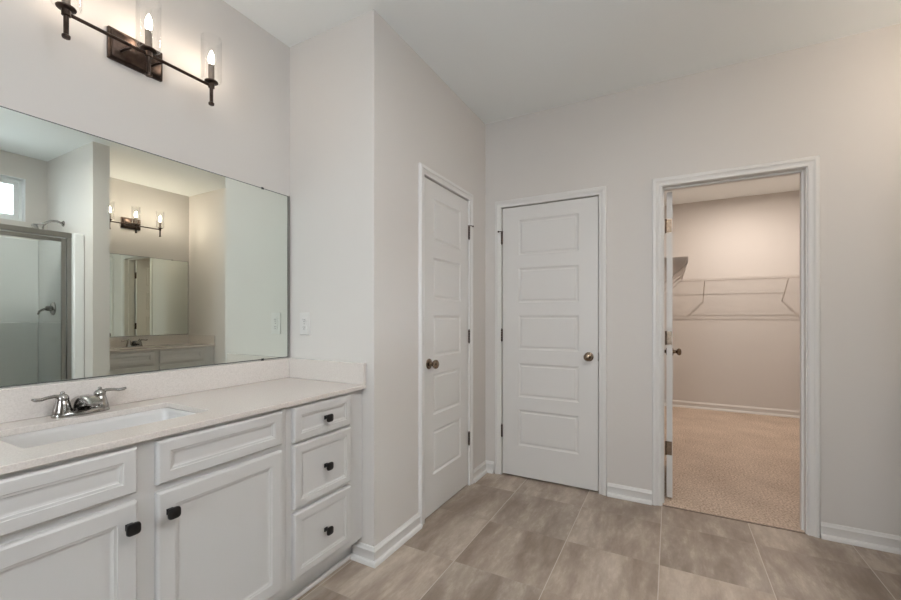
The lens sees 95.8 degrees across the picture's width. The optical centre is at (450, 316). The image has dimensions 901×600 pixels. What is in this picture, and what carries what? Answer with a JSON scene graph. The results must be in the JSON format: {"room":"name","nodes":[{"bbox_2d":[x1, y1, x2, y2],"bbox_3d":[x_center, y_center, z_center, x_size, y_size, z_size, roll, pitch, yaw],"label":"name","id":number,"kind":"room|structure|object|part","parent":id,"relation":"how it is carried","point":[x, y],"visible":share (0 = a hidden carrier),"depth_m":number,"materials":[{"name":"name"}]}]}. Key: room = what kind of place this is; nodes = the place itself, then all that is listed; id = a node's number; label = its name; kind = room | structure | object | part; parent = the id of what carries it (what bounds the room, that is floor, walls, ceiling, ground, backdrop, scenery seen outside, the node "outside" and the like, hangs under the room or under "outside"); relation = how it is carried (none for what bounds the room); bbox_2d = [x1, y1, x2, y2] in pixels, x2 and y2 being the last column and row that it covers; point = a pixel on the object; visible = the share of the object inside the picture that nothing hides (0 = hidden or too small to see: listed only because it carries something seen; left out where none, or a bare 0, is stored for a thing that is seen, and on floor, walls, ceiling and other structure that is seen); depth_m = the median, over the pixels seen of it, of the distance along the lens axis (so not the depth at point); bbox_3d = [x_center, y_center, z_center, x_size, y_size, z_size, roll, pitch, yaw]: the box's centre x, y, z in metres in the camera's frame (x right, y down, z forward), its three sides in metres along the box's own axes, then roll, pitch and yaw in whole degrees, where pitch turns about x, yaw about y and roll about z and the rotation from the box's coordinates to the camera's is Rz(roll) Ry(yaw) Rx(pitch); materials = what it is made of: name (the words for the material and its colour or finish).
{"room":"bathroom","nodes":[
{"label":"bathroom","id":0,"kind":"room"},
{"bbox_2d":[0,0,289,388],"bbox_3d":[-1.351,-0.095,1.572,0.120,2.820,4.640,0,0,28],"label":"wall","id":1,"kind":"structure","parent":0,"point":[73,83],"depth_m":1.73,"materials":[{"name":"grey paint"}]},
{"bbox_2d":[55,0,217,105],"bbox_3d":[-1.191,-1.069,1.581,0.151,0.292,0.568,0,0,28],"label":"vanity light","id":2,"kind":"object","parent":1,"relation":"attached to","point":[123,49],"visible":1,"depth_m":1.56,"materials":[{"name":"brown metal"}]},
{"bbox_3d":[-1.277,-0.971,1.351,0.025,0.096,0.025,0,0,28],"label":"stem","id":3,"kind":"part","parent":2,"relation":"part of","materials":[{"name":"brown metal"}]},
{"bbox_3d":[-1.226,-1.012,1.541,0.090,0.018,0.009,0,0,28],"label":"arm","id":4,"kind":"part","parent":2,"relation":"part of","materials":[{"name":"brown metal"}]},
{"bbox_3d":[-1.161,-1.131,1.565,0.023,0.063,0.024,0,0,28],"label":"bulb","id":5,"kind":"part","parent":2,"relation":"part of","materials":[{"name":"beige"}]},
{"bbox_3d":[-1.161,-0.971,1.565,0.025,0.096,0.025,0,0,28],"label":"stem","id":6,"kind":"part","parent":2,"relation":"part of","materials":[{"name":"brown metal"}]},
{"bbox_3d":[-1.176,-1.012,1.632,0.090,0.018,0.009,0,0,28],"label":"arm","id":7,"kind":"part","parent":2,"relation":"part of","materials":[{"name":"brown metal"}]},
{"bbox_3d":[-1.046,-0.971,1.779,0.025,0.096,0.025,0,0,28],"label":"stem","id":8,"kind":"part","parent":2,"relation":"part of","materials":[{"name":"brown metal"}]},
{"bbox_3d":[-1.046,-1.131,1.779,0.023,0.063,0.024,0,0,28],"label":"bulb","id":9,"kind":"part","parent":2,"relation":"part of","materials":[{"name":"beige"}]},
{"bbox_2d":[0,358,288,422],"bbox_3d":[-1.240,0.285,1.628,0.019,0.106,1.467,0,0,28],"label":"backsplash","id":10,"kind":"structure","parent":1,"relation":"attached to","point":[16,404],"depth_m":1.63,"materials":[{"name":"stone"}]},
{"bbox_2d":[0,106,289,387],"bbox_3d":[-1.244,-0.221,1.636,0.008,0.902,1.444,0,0,28],"label":"wall mirror","id":11,"kind":"object","parent":1,"relation":"attached to","point":[116,258],"visible":1,"depth_m":1.59,"materials":[{"name":"grey mirror"}]},
{"bbox_2d":[290,9,484,546],"bbox_3d":[-0.313,-0.095,2.736,0.598,2.820,1.364,0,0,28],"label":"wall","id":12,"kind":"structure","parent":0,"point":[366,108],"depth_m":2.15,"materials":[{"name":"grey paint"}]},
{"bbox_2d":[300,313,309,334],"bbox_3d":[-0.796,0.041,2.216,0.076,0.122,0.008,0,0,28],"label":"wall outlet","id":13,"kind":"object","parent":12,"relation":"attached to","point":[304,317],"visible":1,"depth_m":2.21,"materials":[{"name":"white plastic"}]},
{"bbox_2d":[351,512,421,567],"bbox_3d":[-0.330,1.173,2.183,0.154,0.085,0.426,0,0,28],"label":"baseboard","id":14,"kind":"structure","parent":12,"relation":"attached to","point":[365,554],"depth_m":2.05,"materials":[{"name":"white paint"}]},
{"bbox_2d":[418,163,472,526],"bbox_3d":[-0.007,0.165,2.654,0.019,2.100,0.711,0,0,28],"label":"trim","id":15,"kind":"structure","parent":12,"relation":"attached to","point":[423,170],"depth_m":2.38,"materials":[{"name":"white paint"}]},
{"bbox_2d":[425,178,473,518],"bbox_3d":[0.002,0.189,2.665,0.100,2.028,0.622,0,0,28],"label":"door","id":16,"kind":"structure","parent":12,"relation":"in","point":[447,229],"depth_m":2.64,"materials":[{"name":"white paint"}]},
{"bbox_3d":[-0.091,0.287,2.430,0.039,0.055,0.055,0,0,28],"label":"knob","id":17,"kind":"part","parent":16,"relation":"part of","materials":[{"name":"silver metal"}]},
{"bbox_2d":[473,460,493,482],"bbox_3d":[0.247,1.173,3.066,0.075,0.085,0.252,0,0,28],"label":"baseboard","id":18,"kind":"structure","parent":12,"relation":"attached to","point":[485,467],"depth_m":3.11,"materials":[{"name":"white paint"}]},
{"bbox_2d":[223,0,900,205],"bbox_3d":[1.018,-1.555,2.179,3.710,0.100,7.960,0,0,28],"label":"ceiling","id":19,"kind":"structure","parent":0,"point":[504,59],"depth_m":2.19,"materials":[{"name":"white paint"}]},
{"bbox_2d":[297,406,900,599],"bbox_3d":[1.018,1.265,2.179,3.470,0.100,7.720,0,0,28],"label":"floor","id":20,"kind":"structure","parent":0,"point":[505,536],"depth_m":2.17,"materials":[{"name":"tile"}]},
{"bbox_2d":[0,408,284,599],"bbox_3d":[-1.103,0.787,1.290,0.580,0.856,0.998,0,0,28],"label":"base cabinet","id":21,"kind":"object","parent":20,"relation":"on","point":[195,514],"visible":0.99,"depth_m":1.20,"materials":[{"name":"grey paint"}]},
{"bbox_3d":[-0.999,0.436,0.965,0.020,0.129,0.439,0,0,28],"label":"false drawer","id":22,"kind":"part","parent":21,"relation":"part of","materials":[{"name":"grey paint"}]},
{"bbox_3d":[-0.999,0.794,0.965,0.020,0.542,0.439,0,0,28],"label":"door","id":23,"kind":"part","parent":21,"relation":"part of","materials":[{"name":"grey paint"}]},
{"bbox_3d":[-0.882,0.586,1.125,0.034,0.034,0.036,0,0,28],"label":"knob","id":24,"kind":"part","parent":21,"relation":"part of","materials":[{"name":"black metal"}]},
{"bbox_3d":[-0.832,0.586,1.218,0.034,0.034,0.036,0,0,28],"label":"knob","id":25,"kind":"part","parent":21,"relation":"part of","materials":[{"name":"black metal"}]},
{"bbox_2d":[0,358,365,474],"bbox_3d":[-1.007,0.295,1.502,0.550,0.127,1.467,0,0,28],"label":"countertop","id":26,"kind":"structure","parent":21,"relation":"on","point":[218,394],"depth_m":1.56,"materials":[{"name":"stone"}]},
{"bbox_2d":[31,387,126,418],"bbox_3d":[-1.248,0.296,1.397,0.141,0.085,0.259,0,0,28],"label":"faucet","id":27,"kind":"object","parent":26,"relation":"on","point":[63,407],"visible":1,"depth_m":1.38,"materials":[{"name":"silver metal"}]},
{"bbox_3d":[-1.321,0.290,1.349,0.052,0.073,0.105,0,0,28],"label":"handle","id":28,"kind":"part","parent":27,"relation":"part of","materials":[{"name":"silver metal"}]},
{"bbox_3d":[-1.244,0.298,1.395,0.132,0.052,0.050,0,0,28],"label":"spout","id":29,"kind":"part","parent":27,"relation":"part of","materials":[{"name":"silver metal"}]},
{"bbox_3d":[-1.248,0.290,1.485,0.052,0.073,0.105,0,0,28],"label":"handle","id":30,"kind":"part","parent":27,"relation":"part of","materials":[{"name":"silver metal"}]},
{"bbox_2d":[0,408,196,447],"bbox_3d":[-1.102,0.423,1.318,0.298,0.132,0.488,0,0,28],"label":"sink","id":31,"kind":"object","parent":26,"relation":"in","point":[57,434],"visible":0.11,"depth_m":1.38,"materials":[{"name":"grey ceramic"}]},
{"bbox_3d":[-0.766,0.436,1.396,0.020,0.129,0.439,0,0,28],"label":"false drawer","id":32,"kind":"part","parent":21,"relation":"part of","materials":[{"name":"grey paint"}]},
{"bbox_3d":[-0.766,0.794,1.396,0.020,0.542,0.439,0,0,28],"label":"door","id":33,"kind":"part","parent":21,"relation":"part of","materials":[{"name":"grey paint"}]},
{"bbox_2d":[276,390,361,599],"bbox_3d":[-0.755,0.787,1.934,0.580,0.856,0.463,0,0,28],"label":"base cabinet","id":34,"kind":"object","parent":20,"relation":"on","point":[323,437],"visible":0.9,"depth_m":1.77,"materials":[{"name":"grey paint"}]},
{"bbox_3d":[-0.556,0.932,1.784,0.020,0.266,0.331,0,0,28],"label":"drawer","id":35,"kind":"part","parent":34,"relation":"part of","materials":[{"name":"grey paint"}]},
{"bbox_3d":[-0.556,0.652,1.784,0.020,0.259,0.331,0,0,28],"label":"drawer","id":36,"kind":"part","parent":34,"relation":"part of","materials":[{"name":"grey paint"}]},
{"bbox_3d":[-0.556,0.442,1.784,0.020,0.141,0.331,0,0,28],"label":"drawer","id":37,"kind":"part","parent":34,"relation":"part of","materials":[{"name":"grey paint"}]},
{"bbox_3d":[-0.532,0.932,1.773,0.034,0.034,0.036,0,0,28],"label":"knob","id":38,"kind":"part","parent":34,"relation":"part of","materials":[{"name":"black metal"}]},
{"bbox_3d":[-0.532,0.652,1.773,0.034,0.034,0.036,0,0,28],"label":"knob","id":39,"kind":"part","parent":34,"relation":"part of","materials":[{"name":"black metal"}]},
{"bbox_3d":[-0.532,0.442,1.773,0.034,0.034,0.036,0,0,28],"label":"knob","id":40,"kind":"part","parent":34,"relation":"part of","materials":[{"name":"black metal"}]},
{"bbox_2d":[485,24,900,535],"bbox_3d":[1.513,-0.095,2.593,2.992,2.820,0.120,0,0,28],"label":"wall","id":41,"kind":"structure","parent":0,"point":[838,101],"depth_m":2.30,"materials":[{"name":"grey paint"}]},
{"bbox_2d":[498,196,598,490],"bbox_3d":[0.690,0.189,2.956,0.728,2.028,0.100,0,0,28],"label":"door","id":42,"kind":"structure","parent":41,"relation":"in","point":[550,331],"depth_m":2.95,"materials":[{"name":"white paint"}]},
{"bbox_3d":[0.940,0.281,2.786,0.055,0.055,0.039,0,0,28],"label":"knob","id":43,"kind":"part","parent":42,"relation":"part of","materials":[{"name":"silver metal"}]},
{"bbox_2d":[495,186,606,495],"bbox_3d":[0.702,0.165,2.952,0.814,2.100,0.019,0,0,28],"label":"trim","id":44,"kind":"structure","parent":41,"relation":"attached to","point":[601,191],"depth_m":2.85,"materials":[{"name":"white paint"}]},
{"bbox_2d":[607,482,651,504],"bbox_3d":[1.181,1.173,2.689,0.272,0.085,0.026,0,0,28],"label":"baseboard","id":45,"kind":"structure","parent":41,"relation":"attached to","point":[628,493],"depth_m":2.69,"materials":[{"name":"white paint"}]},
{"bbox_2d":[664,192,681,497],"bbox_3d":[1.612,0.189,2.992,0.165,2.028,0.683,0,0,28],"label":"door","id":46,"kind":"structure","parent":41,"relation":"in","point":[669,351],"depth_m":2.70,"materials":[{"name":"white paint"}]},
{"bbox_3d":[1.801,0.281,3.210,0.039,0.055,0.055,0,0,28],"label":"knob","id":47,"kind":"part","parent":46,"relation":"part of","materials":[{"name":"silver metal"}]},
{"bbox_2d":[663,505,805,533],"bbox_3d":[1.673,1.218,2.442,0.709,0.014,0.014,0,0,28],"label":"trim","id":48,"kind":"structure","parent":41,"relation":"attached to","point":[663,505],"depth_m":2.42,"materials":[{"name":"grey metal"}]},
{"bbox_2d":[652,155,819,537],"bbox_3d":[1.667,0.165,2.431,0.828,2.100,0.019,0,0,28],"label":"trim","id":49,"kind":"structure","parent":41,"relation":"attached to","point":[812,163],"depth_m":2.26,"materials":[{"name":"white paint"}]},
{"bbox_2d":[820,521,900,554],"bbox_3d":[2.197,1.173,2.140,0.379,0.085,0.026,0,0,28],"label":"baseboard","id":50,"kind":"structure","parent":41,"relation":"attached to","point":[885,542],"depth_m":2.15,"materials":[{"name":"white paint"}]},
{"bbox_2d":[664,190,799,410],"bbox_3d":[3.630,-0.095,5.222,1.770,2.820,0.120,0,0,28],"label":"wall","id":51,"kind":"structure","parent":0,"point":[740,346],"depth_m":5.14,"materials":[{"name":"grey paint"}]},
{"bbox_2d":[664,399,799,417],"bbox_3d":[2.840,1.173,3.762,1.770,0.085,3.200,0,0,28],"label":"baseboard","id":52,"kind":"structure","parent":51,"relation":"attached to","point":[676,403],"depth_m":5.14,"materials":[{"name":"white paint"}]},
{"bbox_2d":[664,275,799,303],"bbox_3d":[3.528,-0.318,5.034,1.760,0.317,0.307,0,0,28],"label":"wire shelf","id":53,"kind":"object","parent":51,"relation":"attached to","point":[776,276],"visible":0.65,"depth_m":4.96,"materials":[{"name":"grey metal"}]},
{"bbox_3d":[3.459,-0.471,4.907,1.760,0.005,0.005,0,0,28],"label":"rail","id":54,"kind":"part","parent":53,"relation":"part of","materials":[{"name":"silver metal"}]},
{"bbox_3d":[3.530,-0.471,5.037,1.760,0.005,0.005,0,0,28],"label":"rail","id":55,"kind":"part","parent":53,"relation":"part of","materials":[{"name":"silver metal"}]},
{"bbox_3d":[3.457,-0.444,4.902,1.760,0.005,0.005,0,0,28],"label":"rail","id":56,"kind":"part","parent":53,"relation":"part of","materials":[{"name":"silver metal"}]},
{"bbox_3d":[3.597,-0.472,5.162,1.760,0.006,0.006,0,0,28],"label":"rail","id":57,"kind":"part","parent":53,"relation":"part of","materials":[{"name":"silver metal"}]},
{"bbox_3d":[2.038,-0.095,4.264,0.120,2.820,3.320,0,0,28],"label":"wall","id":58,"kind":"structure","parent":0,"visible":0},
{"bbox_2d":[664,256,687,294],"bbox_3d":[2.281,-0.318,4.269,0.302,0.317,2.200,0,0,28],"label":"wire shelf","id":59,"kind":"object","parent":58,"relation":"attached to","point":[679,263],"visible":0.58,"depth_m":3.87,"materials":[{"name":"grey metal"}]}
]}

